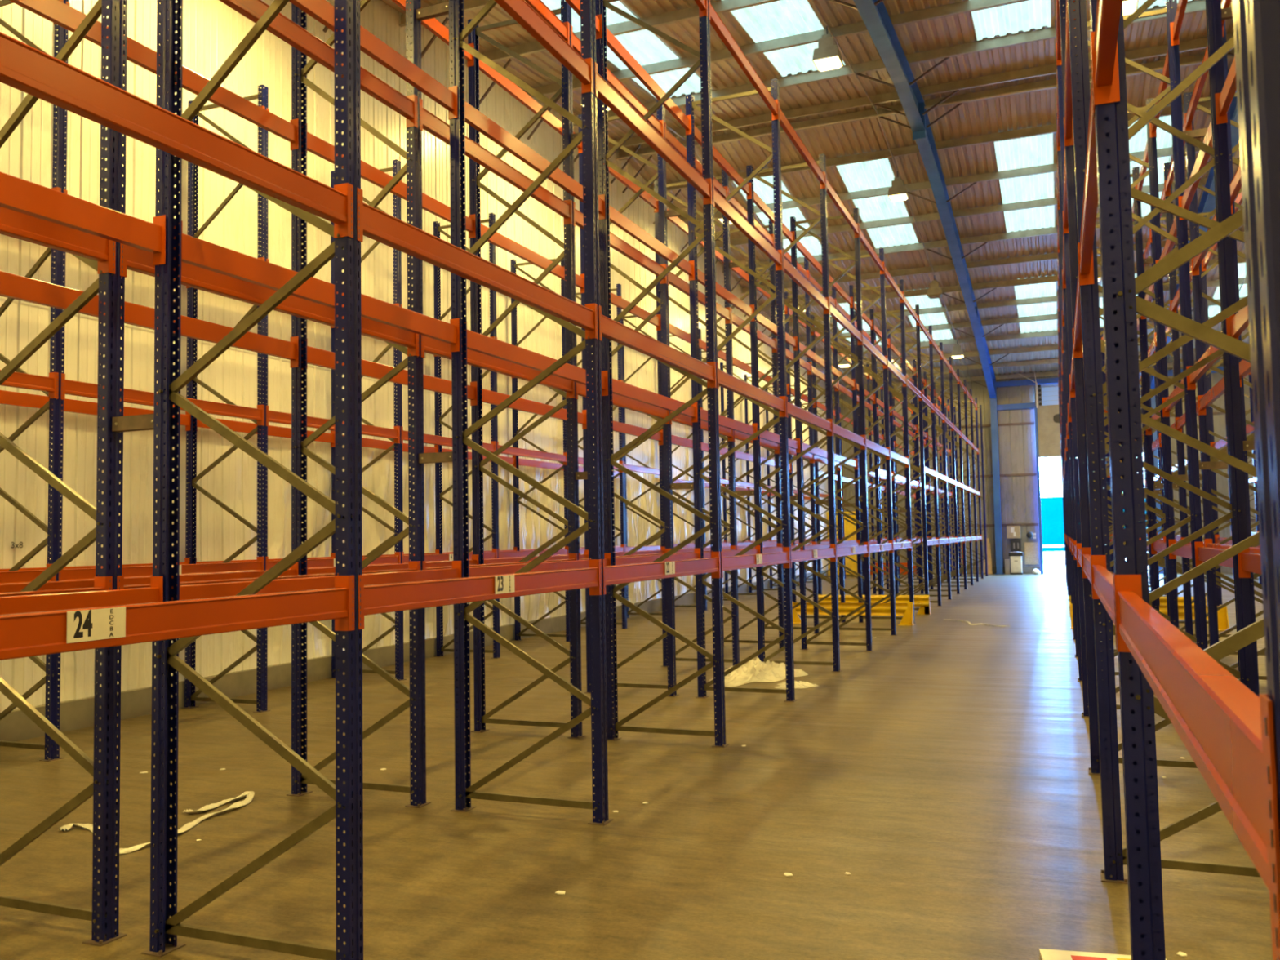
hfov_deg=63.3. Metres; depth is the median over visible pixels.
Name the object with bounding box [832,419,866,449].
beam
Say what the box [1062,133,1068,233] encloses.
beam
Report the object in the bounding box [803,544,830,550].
beam
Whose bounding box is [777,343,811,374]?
beam
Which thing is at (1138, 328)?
beam
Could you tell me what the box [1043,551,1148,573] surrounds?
ground
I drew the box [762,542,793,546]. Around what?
beam
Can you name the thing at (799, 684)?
scrap
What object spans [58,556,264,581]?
beam
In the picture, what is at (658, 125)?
beam
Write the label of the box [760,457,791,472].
beam
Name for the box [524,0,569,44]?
beam
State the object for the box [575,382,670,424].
beam
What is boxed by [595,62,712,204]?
beam
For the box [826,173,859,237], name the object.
beam
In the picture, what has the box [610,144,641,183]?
stay
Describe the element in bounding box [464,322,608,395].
beam
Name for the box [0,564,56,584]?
beam
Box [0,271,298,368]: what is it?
beam
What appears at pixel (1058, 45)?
beam
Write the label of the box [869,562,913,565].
beam
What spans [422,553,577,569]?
beam
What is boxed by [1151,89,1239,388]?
rafter
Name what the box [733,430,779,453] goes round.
beam
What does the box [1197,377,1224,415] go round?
beam
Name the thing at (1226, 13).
spacer
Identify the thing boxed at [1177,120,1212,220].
beam
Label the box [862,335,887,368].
beam
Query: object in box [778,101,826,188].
beam
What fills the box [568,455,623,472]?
beam
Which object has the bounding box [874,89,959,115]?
stay
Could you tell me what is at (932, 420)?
frame
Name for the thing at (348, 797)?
frame
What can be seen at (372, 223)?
beam
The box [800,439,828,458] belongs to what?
beam
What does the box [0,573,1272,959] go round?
floor
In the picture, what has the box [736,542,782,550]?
beam
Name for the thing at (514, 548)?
beam
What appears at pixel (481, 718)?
frame
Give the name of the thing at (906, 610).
barrier
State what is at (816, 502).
spacer
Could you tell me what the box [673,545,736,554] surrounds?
beam
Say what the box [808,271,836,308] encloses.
beam
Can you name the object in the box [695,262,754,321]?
beam
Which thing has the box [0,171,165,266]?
beam
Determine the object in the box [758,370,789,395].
beam
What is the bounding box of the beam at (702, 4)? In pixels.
[693,0,708,17]
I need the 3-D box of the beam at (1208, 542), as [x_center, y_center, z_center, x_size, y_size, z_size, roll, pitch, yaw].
[6.117,0.741,10.861,0.073,0.230,2.514,-2,-3,22]
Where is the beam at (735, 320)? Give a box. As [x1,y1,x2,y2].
[730,307,777,352]
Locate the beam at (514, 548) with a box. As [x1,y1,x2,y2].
[440,546,516,554]
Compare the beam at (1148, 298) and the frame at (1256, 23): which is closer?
the frame at (1256, 23)
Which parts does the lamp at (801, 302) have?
lamp shade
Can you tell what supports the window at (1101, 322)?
attached to the ceiling
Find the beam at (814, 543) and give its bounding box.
[782,541,816,546]
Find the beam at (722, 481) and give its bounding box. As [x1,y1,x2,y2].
[703,473,729,484]
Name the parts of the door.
hanger rod, guide rail, panel, panel, panel, panel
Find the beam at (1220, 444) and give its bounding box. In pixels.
[1209,436,1226,449]
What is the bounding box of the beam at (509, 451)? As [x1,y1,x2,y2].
[497,441,567,465]
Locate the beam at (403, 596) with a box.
[358,559,601,629]
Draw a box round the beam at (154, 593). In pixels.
[0,576,163,614]
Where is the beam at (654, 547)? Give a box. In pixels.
[625,544,661,551]
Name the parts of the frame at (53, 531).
plate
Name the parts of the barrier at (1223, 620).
post, guard rail, post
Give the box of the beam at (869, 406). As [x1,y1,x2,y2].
[864,400,878,416]
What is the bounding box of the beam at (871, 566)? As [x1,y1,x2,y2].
[869,565,914,568]
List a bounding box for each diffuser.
[813,55,842,71]
[838,364,849,367]
[888,193,907,201]
[927,293,942,298]
[951,355,963,359]
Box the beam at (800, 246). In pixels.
[795,236,823,276]
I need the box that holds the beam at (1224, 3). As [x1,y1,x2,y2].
[1220,0,1231,36]
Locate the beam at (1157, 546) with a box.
[1151,540,1168,554]
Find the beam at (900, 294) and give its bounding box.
[884,262,904,302]
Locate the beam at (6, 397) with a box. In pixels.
[0,390,190,431]
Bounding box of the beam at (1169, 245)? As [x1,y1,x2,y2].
[1155,217,1177,279]
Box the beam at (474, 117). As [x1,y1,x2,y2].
[459,91,604,219]
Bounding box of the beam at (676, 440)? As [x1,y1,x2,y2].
[666,435,713,452]
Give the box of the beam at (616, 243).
[573,201,666,284]
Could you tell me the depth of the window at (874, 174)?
27.10 m
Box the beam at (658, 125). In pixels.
[570,25,664,138]
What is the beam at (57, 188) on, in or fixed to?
attached to the frame
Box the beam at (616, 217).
[604,197,694,280]
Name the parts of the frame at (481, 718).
plate, plate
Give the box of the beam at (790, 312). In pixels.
[787,307,813,335]
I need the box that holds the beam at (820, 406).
[816,400,835,418]
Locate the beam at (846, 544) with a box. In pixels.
[836,539,860,547]
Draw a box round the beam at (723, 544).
[705,542,731,547]
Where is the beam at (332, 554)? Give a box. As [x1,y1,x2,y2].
[192,552,335,564]
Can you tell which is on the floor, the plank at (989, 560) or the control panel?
the plank at (989, 560)
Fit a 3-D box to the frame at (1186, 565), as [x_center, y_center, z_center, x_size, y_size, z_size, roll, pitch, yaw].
[7.988,-1.019,14.307,1.134,6.960,0.145,-2,-3,22]
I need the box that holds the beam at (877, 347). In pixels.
[875,340,882,354]
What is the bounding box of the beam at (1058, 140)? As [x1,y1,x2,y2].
[1055,51,1060,151]
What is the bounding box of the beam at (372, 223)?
[356,187,597,338]
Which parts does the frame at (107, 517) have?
plate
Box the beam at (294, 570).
[0,562,298,592]
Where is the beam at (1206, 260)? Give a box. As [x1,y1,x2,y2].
[1201,243,1217,271]
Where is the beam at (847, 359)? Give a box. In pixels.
[838,353,851,365]
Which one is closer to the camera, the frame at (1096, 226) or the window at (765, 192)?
the frame at (1096, 226)
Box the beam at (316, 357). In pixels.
[302,338,477,405]
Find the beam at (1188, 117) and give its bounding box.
[1184,47,1208,130]
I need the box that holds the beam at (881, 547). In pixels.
[868,540,893,556]
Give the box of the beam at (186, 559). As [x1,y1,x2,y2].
[0,557,189,571]
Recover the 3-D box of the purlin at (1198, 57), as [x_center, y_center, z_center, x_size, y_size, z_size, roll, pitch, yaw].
[8.398,-7.984,20.872,19.200,0.198,0.125,-2,-3,22]
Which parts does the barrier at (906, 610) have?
post, guard rail, post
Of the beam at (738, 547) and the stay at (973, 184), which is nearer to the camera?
the beam at (738, 547)
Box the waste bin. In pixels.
[1004,559,1009,573]
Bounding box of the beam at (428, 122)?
[419,97,572,224]
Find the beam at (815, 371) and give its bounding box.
[811,362,838,391]
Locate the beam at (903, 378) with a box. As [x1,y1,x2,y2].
[887,356,906,386]
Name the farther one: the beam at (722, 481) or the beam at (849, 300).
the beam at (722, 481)
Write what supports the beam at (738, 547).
attached to the frame at (771, 273)
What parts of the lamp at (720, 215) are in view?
lamp shade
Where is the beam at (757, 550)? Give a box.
[702,545,759,558]
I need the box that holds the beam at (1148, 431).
[1145,410,1159,435]
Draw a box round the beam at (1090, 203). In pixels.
[1077,44,1097,286]
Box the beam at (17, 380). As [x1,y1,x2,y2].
[0,369,58,399]
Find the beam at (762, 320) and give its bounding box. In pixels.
[755,306,797,351]
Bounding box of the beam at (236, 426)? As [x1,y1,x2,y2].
[193,417,334,447]
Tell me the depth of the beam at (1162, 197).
15.21 m
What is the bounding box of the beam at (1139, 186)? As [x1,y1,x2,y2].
[1134,139,1148,199]
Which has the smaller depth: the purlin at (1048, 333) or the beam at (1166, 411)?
the beam at (1166, 411)
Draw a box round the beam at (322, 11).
[288,0,457,119]
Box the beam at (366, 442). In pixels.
[342,435,438,453]
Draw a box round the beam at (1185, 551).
[1168,539,1191,559]
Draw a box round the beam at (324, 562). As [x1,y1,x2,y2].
[266,551,400,570]
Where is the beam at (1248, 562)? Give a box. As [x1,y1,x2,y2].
[1237,547,1261,577]
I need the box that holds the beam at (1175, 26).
[1169,0,1187,45]
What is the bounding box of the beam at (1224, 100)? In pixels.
[1214,56,1236,124]
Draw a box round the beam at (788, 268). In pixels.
[782,251,829,314]
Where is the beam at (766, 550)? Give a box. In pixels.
[762,542,803,553]
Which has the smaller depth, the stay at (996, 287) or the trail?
the trail
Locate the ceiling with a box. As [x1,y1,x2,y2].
[380,0,1249,386]
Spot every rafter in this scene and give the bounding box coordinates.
[853,0,996,399]
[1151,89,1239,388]
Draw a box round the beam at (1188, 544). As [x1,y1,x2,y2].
[1181,537,1204,546]
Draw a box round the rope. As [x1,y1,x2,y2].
[57,791,254,853]
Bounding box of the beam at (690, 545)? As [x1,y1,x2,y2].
[671,542,694,548]
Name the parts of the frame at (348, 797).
plate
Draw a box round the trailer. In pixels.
[1040,497,1146,564]
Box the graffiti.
[11,542,22,548]
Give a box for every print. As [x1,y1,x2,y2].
[1071,955,1106,959]
[1115,957,1131,959]
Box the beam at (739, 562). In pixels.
[720,546,791,577]
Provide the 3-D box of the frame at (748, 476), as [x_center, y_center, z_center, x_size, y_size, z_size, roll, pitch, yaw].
[3.917,0.078,32.876,1.134,6.960,0.145,-2,-3,22]
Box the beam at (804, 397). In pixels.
[791,387,815,408]
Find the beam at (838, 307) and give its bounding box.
[835,298,857,328]
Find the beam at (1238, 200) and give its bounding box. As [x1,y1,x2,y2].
[1234,191,1242,213]
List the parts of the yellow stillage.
panel, panel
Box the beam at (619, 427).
[592,420,662,444]
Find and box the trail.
[946,619,1009,626]
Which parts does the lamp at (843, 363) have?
lamp shade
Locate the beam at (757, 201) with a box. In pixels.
[752,191,795,245]
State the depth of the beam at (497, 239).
11.16 m
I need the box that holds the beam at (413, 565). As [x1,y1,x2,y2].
[116,560,420,589]
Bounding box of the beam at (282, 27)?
[219,0,417,128]
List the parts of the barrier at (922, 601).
guard rail, post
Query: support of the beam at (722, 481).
attached to the frame at (703, 358)
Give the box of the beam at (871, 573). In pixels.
[870,571,916,574]
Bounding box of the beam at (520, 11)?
[493,0,594,93]
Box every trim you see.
[835,410,1256,528]
[995,366,1223,410]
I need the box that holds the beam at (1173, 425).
[1159,417,1175,447]
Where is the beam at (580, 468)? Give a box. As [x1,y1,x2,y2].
[578,466,622,477]
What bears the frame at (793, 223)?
on the floor
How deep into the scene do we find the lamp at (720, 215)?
26.07 m
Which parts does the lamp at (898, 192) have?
lamp shade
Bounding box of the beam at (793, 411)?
[786,396,832,435]
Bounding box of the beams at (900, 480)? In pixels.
[727,333,1258,566]
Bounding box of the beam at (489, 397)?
[478,383,586,429]
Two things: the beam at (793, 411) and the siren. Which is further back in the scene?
the siren
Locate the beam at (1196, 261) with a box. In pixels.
[1191,214,1216,276]
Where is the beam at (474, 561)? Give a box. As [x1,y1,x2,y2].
[302,554,478,574]
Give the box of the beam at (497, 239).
[476,217,584,293]
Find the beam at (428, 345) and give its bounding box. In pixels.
[421,334,574,398]
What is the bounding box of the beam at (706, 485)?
[704,483,724,488]
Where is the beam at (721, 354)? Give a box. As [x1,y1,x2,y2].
[717,350,751,373]
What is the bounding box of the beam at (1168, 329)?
[1164,327,1171,341]
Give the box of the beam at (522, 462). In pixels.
[517,457,572,471]
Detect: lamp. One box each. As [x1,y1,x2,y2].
[579,97,609,111]
[717,211,732,223]
[791,289,805,311]
[812,26,843,71]
[838,355,850,367]
[888,171,908,201]
[927,275,942,298]
[951,339,964,359]
[1097,271,1100,281]
[1122,0,1138,15]
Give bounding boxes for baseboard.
[0,569,828,742]
[923,566,1040,573]
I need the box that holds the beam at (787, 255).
[773,235,808,281]
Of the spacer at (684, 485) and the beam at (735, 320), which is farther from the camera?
the beam at (735, 320)
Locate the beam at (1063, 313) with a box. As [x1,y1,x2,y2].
[1062,281,1064,326]
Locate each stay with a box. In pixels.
[322,6,342,32]
[421,17,448,58]
[477,58,511,105]
[526,94,561,140]
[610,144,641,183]
[622,155,652,193]
[653,189,680,224]
[680,228,700,252]
[731,271,747,291]
[829,0,883,9]
[856,57,950,87]
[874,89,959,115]
[879,103,962,128]
[907,182,977,204]
[925,241,988,259]
[942,287,996,302]
[953,324,1003,337]
[964,352,1009,365]
[1226,52,1235,56]
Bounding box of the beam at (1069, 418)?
[1067,386,1071,422]
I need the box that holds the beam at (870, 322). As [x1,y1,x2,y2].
[853,302,873,329]
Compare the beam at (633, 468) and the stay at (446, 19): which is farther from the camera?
the beam at (633, 468)
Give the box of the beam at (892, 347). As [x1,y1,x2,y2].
[890,342,902,362]
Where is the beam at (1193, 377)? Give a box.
[1186,331,1222,390]
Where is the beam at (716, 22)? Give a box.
[708,0,778,119]
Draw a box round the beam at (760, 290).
[756,286,787,314]
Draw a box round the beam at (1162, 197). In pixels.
[1149,187,1164,243]
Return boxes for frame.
[0,0,68,761]
[0,0,127,946]
[141,0,363,959]
[181,84,271,712]
[286,0,431,808]
[328,159,406,680]
[433,213,502,658]
[448,0,613,825]
[467,0,585,738]
[510,258,571,641]
[575,284,626,629]
[577,100,679,697]
[595,0,728,747]
[622,312,667,618]
[653,169,739,666]
[665,328,708,610]
[685,78,797,702]
[694,349,730,600]
[714,219,785,648]
[720,362,756,595]
[743,374,782,592]
[746,153,842,672]
[754,257,818,634]
[764,385,799,588]
[784,287,845,622]
[790,207,874,651]
[791,394,813,582]
[800,400,831,581]
[810,311,865,595]
[817,407,845,578]
[828,248,897,635]
[832,332,884,595]
[848,279,915,623]
[850,350,898,595]
[866,360,909,594]
[870,304,928,609]
[880,372,920,589]
[886,324,942,606]
[892,382,930,585]
[901,342,951,599]
[902,391,937,579]
[911,400,946,578]
[913,356,960,594]
[923,368,967,589]
[927,408,951,573]
[933,379,973,585]
[940,389,979,582]
[946,397,983,578]
[953,404,988,576]
[1055,0,1207,717]
[1056,97,1178,681]
[1056,166,1159,657]
[1057,225,1142,639]
[1057,261,1124,604]
[1057,289,1125,595]
[1057,349,1107,595]
[1057,362,1097,590]
[1057,372,1097,586]
[1057,382,1097,582]
[1057,391,1095,578]
[1058,0,1255,774]
[1058,327,1114,600]
[1058,332,1113,607]
[1067,0,1261,884]
[1089,0,1264,959]
[1123,376,1151,585]
[1137,339,1166,595]
[1138,281,1196,595]
[1138,326,1177,596]
[1138,357,1159,586]
[1139,306,1186,585]
[1142,252,1222,623]
[1149,212,1235,637]
[1163,159,1265,655]
[1182,92,1266,679]
[1220,0,1262,697]
[1224,394,1256,578]
[1231,0,1279,846]
[1244,377,1258,579]
[1248,373,1262,584]
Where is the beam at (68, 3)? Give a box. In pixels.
[66,1,265,127]
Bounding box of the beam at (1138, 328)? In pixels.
[1137,318,1139,335]
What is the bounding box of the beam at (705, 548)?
[664,546,711,552]
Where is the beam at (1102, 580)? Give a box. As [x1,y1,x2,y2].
[1090,555,1116,648]
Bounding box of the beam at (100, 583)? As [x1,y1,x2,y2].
[0,576,112,596]
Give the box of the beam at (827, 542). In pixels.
[820,538,839,543]
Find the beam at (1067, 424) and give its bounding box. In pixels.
[1066,419,1069,439]
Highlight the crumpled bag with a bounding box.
[1032,568,1039,574]
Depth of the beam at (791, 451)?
18.44 m
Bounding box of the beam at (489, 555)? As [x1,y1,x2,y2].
[401,548,497,563]
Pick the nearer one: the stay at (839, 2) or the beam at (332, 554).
the beam at (332, 554)
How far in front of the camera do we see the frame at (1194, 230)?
12.07 m
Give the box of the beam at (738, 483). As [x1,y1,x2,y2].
[735,480,754,488]
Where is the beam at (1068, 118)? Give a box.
[1063,0,1075,147]
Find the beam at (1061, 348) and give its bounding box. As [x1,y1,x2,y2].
[1061,348,1062,374]
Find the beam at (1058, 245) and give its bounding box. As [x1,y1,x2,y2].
[1057,210,1059,253]
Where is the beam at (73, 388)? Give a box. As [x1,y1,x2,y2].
[61,373,264,426]
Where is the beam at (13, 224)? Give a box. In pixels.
[0,206,115,274]
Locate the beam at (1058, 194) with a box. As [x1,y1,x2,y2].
[1056,142,1059,210]
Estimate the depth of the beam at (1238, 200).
15.17 m
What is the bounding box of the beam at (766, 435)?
[758,424,800,453]
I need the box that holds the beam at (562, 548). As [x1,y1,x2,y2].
[520,547,564,551]
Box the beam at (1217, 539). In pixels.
[1214,534,1231,545]
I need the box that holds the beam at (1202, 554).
[1194,542,1233,568]
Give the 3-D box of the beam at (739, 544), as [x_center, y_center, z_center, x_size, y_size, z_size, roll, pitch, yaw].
[3.002,1.800,29.046,0.073,0.230,2.514,-2,-3,22]
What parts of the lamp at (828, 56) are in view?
lamp shade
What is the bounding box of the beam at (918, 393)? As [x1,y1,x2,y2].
[906,375,922,400]
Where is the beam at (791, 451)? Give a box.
[779,446,813,462]
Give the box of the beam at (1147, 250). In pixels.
[1143,231,1150,269]
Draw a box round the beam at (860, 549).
[835,542,869,561]
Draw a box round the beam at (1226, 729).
[1113,573,1279,959]
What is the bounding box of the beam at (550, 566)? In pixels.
[463,552,610,577]
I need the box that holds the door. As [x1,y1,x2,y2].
[1013,368,1143,573]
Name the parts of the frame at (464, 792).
plate, plate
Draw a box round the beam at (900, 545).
[893,538,911,553]
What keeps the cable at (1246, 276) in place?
hanging from the purlin at (1198, 57)
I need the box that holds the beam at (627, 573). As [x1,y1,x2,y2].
[602,551,720,594]
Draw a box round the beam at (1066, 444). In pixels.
[1065,431,1067,451]
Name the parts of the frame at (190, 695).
plate, plate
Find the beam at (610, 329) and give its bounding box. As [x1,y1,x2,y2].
[598,305,716,387]
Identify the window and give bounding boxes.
[541,0,702,97]
[721,0,845,76]
[733,175,822,257]
[830,297,881,346]
[835,158,918,248]
[904,288,953,342]
[971,0,1050,40]
[994,133,1054,232]
[1013,275,1057,333]
[1099,273,1137,326]
[1128,115,1172,216]
[1137,0,1191,8]
[1208,262,1247,317]
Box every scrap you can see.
[555,890,564,894]
[774,680,817,688]
[783,872,792,876]
[1176,951,1186,956]
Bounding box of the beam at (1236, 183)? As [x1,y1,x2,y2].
[1230,163,1241,213]
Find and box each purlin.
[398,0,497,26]
[522,0,1029,97]
[573,0,1232,125]
[606,32,1234,150]
[617,48,1235,160]
[649,101,1210,191]
[677,140,1239,222]
[701,173,1235,249]
[722,204,1242,272]
[741,231,1244,293]
[758,256,1245,311]
[789,277,1246,326]
[799,297,1244,342]
[800,316,1212,356]
[815,329,1248,368]
[831,343,1249,379]
[831,359,1223,391]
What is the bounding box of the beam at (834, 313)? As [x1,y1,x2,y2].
[829,297,862,345]
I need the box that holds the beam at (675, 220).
[666,208,704,247]
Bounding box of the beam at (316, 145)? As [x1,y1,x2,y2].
[302,124,475,238]
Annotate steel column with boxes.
[990,379,1004,574]
[1150,374,1163,573]
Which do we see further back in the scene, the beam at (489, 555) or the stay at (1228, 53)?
the stay at (1228, 53)
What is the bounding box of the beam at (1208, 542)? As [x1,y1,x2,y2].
[1204,538,1232,549]
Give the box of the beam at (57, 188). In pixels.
[51,186,61,191]
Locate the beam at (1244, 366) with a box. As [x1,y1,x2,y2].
[1239,360,1250,386]
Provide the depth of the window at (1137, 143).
23.69 m
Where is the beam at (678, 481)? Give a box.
[672,479,693,483]
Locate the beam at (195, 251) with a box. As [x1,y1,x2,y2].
[173,220,459,352]
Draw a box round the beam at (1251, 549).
[1248,546,1260,554]
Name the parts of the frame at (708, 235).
plate, plate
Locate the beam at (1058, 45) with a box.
[1055,0,1062,66]
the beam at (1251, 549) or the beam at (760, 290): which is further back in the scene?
the beam at (760, 290)
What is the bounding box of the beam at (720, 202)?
[712,180,782,271]
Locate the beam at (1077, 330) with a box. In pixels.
[1071,256,1083,358]
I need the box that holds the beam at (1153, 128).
[1149,48,1168,137]
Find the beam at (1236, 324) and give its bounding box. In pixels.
[1226,306,1248,339]
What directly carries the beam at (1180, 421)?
attached to the frame at (1186, 565)
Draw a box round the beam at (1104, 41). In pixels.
[1090,0,1121,109]
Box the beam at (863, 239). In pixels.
[859,228,884,274]
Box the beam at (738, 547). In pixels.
[721,545,755,549]
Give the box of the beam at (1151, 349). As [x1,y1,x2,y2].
[1147,337,1155,357]
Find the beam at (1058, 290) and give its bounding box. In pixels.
[1057,289,1059,311]
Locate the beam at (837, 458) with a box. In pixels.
[834,453,857,470]
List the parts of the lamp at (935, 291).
lamp shade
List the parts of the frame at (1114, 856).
plate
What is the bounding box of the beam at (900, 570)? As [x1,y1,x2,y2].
[871,568,915,571]
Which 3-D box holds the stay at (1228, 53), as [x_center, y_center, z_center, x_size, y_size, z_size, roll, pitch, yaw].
[11.302,-7.868,18.934,1.717,0.431,0.035,-2,-3,22]
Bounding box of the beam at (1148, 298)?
[1140,283,1154,319]
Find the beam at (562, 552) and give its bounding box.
[497,546,568,558]
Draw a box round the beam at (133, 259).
[120,243,418,356]
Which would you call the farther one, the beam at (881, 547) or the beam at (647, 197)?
the beam at (881, 547)
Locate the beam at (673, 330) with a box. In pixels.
[669,323,707,351]
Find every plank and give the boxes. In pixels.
[982,537,989,574]
[986,542,992,574]
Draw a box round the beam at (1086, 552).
[1081,547,1092,594]
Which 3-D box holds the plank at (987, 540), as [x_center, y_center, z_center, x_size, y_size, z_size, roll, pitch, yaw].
[14.532,3.207,43.581,0.144,1.520,0.496,-4,-4,45]
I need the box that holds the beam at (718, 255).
[715,249,749,283]
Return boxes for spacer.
[111,413,158,432]
[416,1,448,21]
[418,451,452,463]
[570,132,580,142]
[575,471,594,479]
[665,207,688,217]
[670,482,693,489]
[728,260,748,267]
[734,490,754,496]
[775,297,792,304]
[780,495,797,500]
[809,326,823,332]
[814,500,828,504]
[837,348,851,353]
[841,503,855,506]
[1143,257,1153,264]
[1144,489,1162,494]
[1153,483,1178,488]
[1172,474,1202,480]
[1182,128,1208,137]
[1199,461,1228,469]
[1221,6,1232,20]
[1242,440,1254,450]
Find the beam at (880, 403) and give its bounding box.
[876,398,892,415]
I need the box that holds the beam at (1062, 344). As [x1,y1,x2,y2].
[1061,311,1063,353]
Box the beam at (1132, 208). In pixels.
[1131,201,1134,226]
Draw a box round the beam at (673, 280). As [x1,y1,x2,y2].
[667,265,730,324]
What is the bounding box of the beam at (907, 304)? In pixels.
[903,292,919,325]
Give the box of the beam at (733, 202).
[728,187,773,246]
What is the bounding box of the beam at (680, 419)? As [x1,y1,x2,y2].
[670,410,733,441]
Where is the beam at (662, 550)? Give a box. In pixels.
[615,546,665,555]
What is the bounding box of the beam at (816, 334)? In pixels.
[813,331,833,352]
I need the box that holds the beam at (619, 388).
[610,373,697,422]
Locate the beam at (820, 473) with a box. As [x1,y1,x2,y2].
[817,471,837,482]
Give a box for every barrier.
[792,601,914,625]
[817,594,931,614]
[1069,595,1206,616]
[1070,604,1229,631]
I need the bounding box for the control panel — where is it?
[1010,539,1021,551]
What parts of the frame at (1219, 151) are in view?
plate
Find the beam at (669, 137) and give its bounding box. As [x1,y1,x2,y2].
[664,121,728,198]
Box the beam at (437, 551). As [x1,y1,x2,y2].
[362,549,439,557]
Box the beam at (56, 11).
[8,0,298,150]
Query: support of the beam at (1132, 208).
attached to the frame at (1096, 226)
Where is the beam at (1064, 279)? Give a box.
[1062,228,1066,288]
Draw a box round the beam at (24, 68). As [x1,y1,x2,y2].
[0,31,353,238]
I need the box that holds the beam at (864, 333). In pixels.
[862,328,875,347]
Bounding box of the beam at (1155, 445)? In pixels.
[1151,433,1159,452]
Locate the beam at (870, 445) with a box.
[865,435,890,459]
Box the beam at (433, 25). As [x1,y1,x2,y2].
[391,0,474,67]
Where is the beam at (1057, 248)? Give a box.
[1057,248,1059,285]
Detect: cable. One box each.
[655,116,871,386]
[811,0,972,382]
[1218,275,1246,331]
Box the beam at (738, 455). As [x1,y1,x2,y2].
[720,448,753,462]
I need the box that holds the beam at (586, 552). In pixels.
[482,550,590,564]
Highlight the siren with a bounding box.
[1026,531,1035,538]
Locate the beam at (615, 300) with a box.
[608,292,661,330]
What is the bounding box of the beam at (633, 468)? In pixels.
[623,461,659,475]
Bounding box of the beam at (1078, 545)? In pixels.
[1075,543,1082,570]
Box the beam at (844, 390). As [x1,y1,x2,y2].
[838,381,858,404]
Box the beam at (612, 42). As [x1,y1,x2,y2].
[601,20,691,135]
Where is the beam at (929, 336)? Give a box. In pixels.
[919,315,932,344]
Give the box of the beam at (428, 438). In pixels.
[400,426,496,453]
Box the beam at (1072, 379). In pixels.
[1069,329,1075,397]
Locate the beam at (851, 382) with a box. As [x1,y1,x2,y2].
[831,365,855,390]
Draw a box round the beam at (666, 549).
[578,548,671,559]
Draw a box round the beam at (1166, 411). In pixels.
[1161,378,1183,417]
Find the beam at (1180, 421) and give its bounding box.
[1175,396,1198,432]
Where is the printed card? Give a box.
[1039,948,1166,959]
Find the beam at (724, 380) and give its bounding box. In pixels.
[715,362,786,417]
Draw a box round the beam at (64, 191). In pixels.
[63,189,264,261]
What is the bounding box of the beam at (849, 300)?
[828,274,853,307]
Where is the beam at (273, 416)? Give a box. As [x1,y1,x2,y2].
[266,404,399,443]
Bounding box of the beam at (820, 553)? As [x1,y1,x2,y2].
[790,544,836,568]
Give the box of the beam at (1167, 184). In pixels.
[1164,115,1185,196]
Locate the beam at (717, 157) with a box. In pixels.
[690,119,751,199]
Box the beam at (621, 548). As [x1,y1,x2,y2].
[579,544,624,554]
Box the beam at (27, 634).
[0,575,354,660]
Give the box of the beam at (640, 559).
[613,548,700,564]
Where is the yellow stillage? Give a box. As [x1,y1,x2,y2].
[826,511,860,575]
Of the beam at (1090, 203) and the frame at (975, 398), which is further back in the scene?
the frame at (975, 398)
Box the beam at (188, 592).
[171,560,461,599]
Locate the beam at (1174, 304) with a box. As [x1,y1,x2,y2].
[1169,259,1191,312]
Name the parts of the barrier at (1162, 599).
guard rail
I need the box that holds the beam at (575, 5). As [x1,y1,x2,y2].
[564,0,602,39]
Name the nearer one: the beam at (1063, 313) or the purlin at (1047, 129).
the beam at (1063, 313)
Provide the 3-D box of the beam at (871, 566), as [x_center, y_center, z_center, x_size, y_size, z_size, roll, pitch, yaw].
[10.277,3.593,42.748,2.000,0.115,0.060,-2,-3,22]
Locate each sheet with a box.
[709,657,808,686]
[1024,542,1039,564]
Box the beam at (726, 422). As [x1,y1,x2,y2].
[693,404,757,439]
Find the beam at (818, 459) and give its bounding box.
[813,454,840,470]
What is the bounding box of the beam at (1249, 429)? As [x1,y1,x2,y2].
[1245,421,1253,435]
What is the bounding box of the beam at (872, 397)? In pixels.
[855,383,875,404]
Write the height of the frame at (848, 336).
6.960 m
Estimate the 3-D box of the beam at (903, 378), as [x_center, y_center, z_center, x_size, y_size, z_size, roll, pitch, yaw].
[4.900,-2.060,19.883,0.073,0.230,2.514,-2,-3,22]
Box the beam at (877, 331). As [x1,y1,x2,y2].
[873,324,889,347]
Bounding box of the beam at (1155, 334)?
[1154,302,1170,346]
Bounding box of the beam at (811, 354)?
[799,342,826,368]
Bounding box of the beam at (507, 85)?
[475,48,582,153]
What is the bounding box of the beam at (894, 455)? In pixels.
[889,447,909,467]
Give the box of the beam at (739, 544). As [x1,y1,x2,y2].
[737,542,753,546]
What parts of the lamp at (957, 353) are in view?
lamp shade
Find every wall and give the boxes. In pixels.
[0,0,828,712]
[832,358,1256,573]
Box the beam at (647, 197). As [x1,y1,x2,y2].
[607,166,658,213]
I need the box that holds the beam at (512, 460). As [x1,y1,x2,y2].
[439,446,515,467]

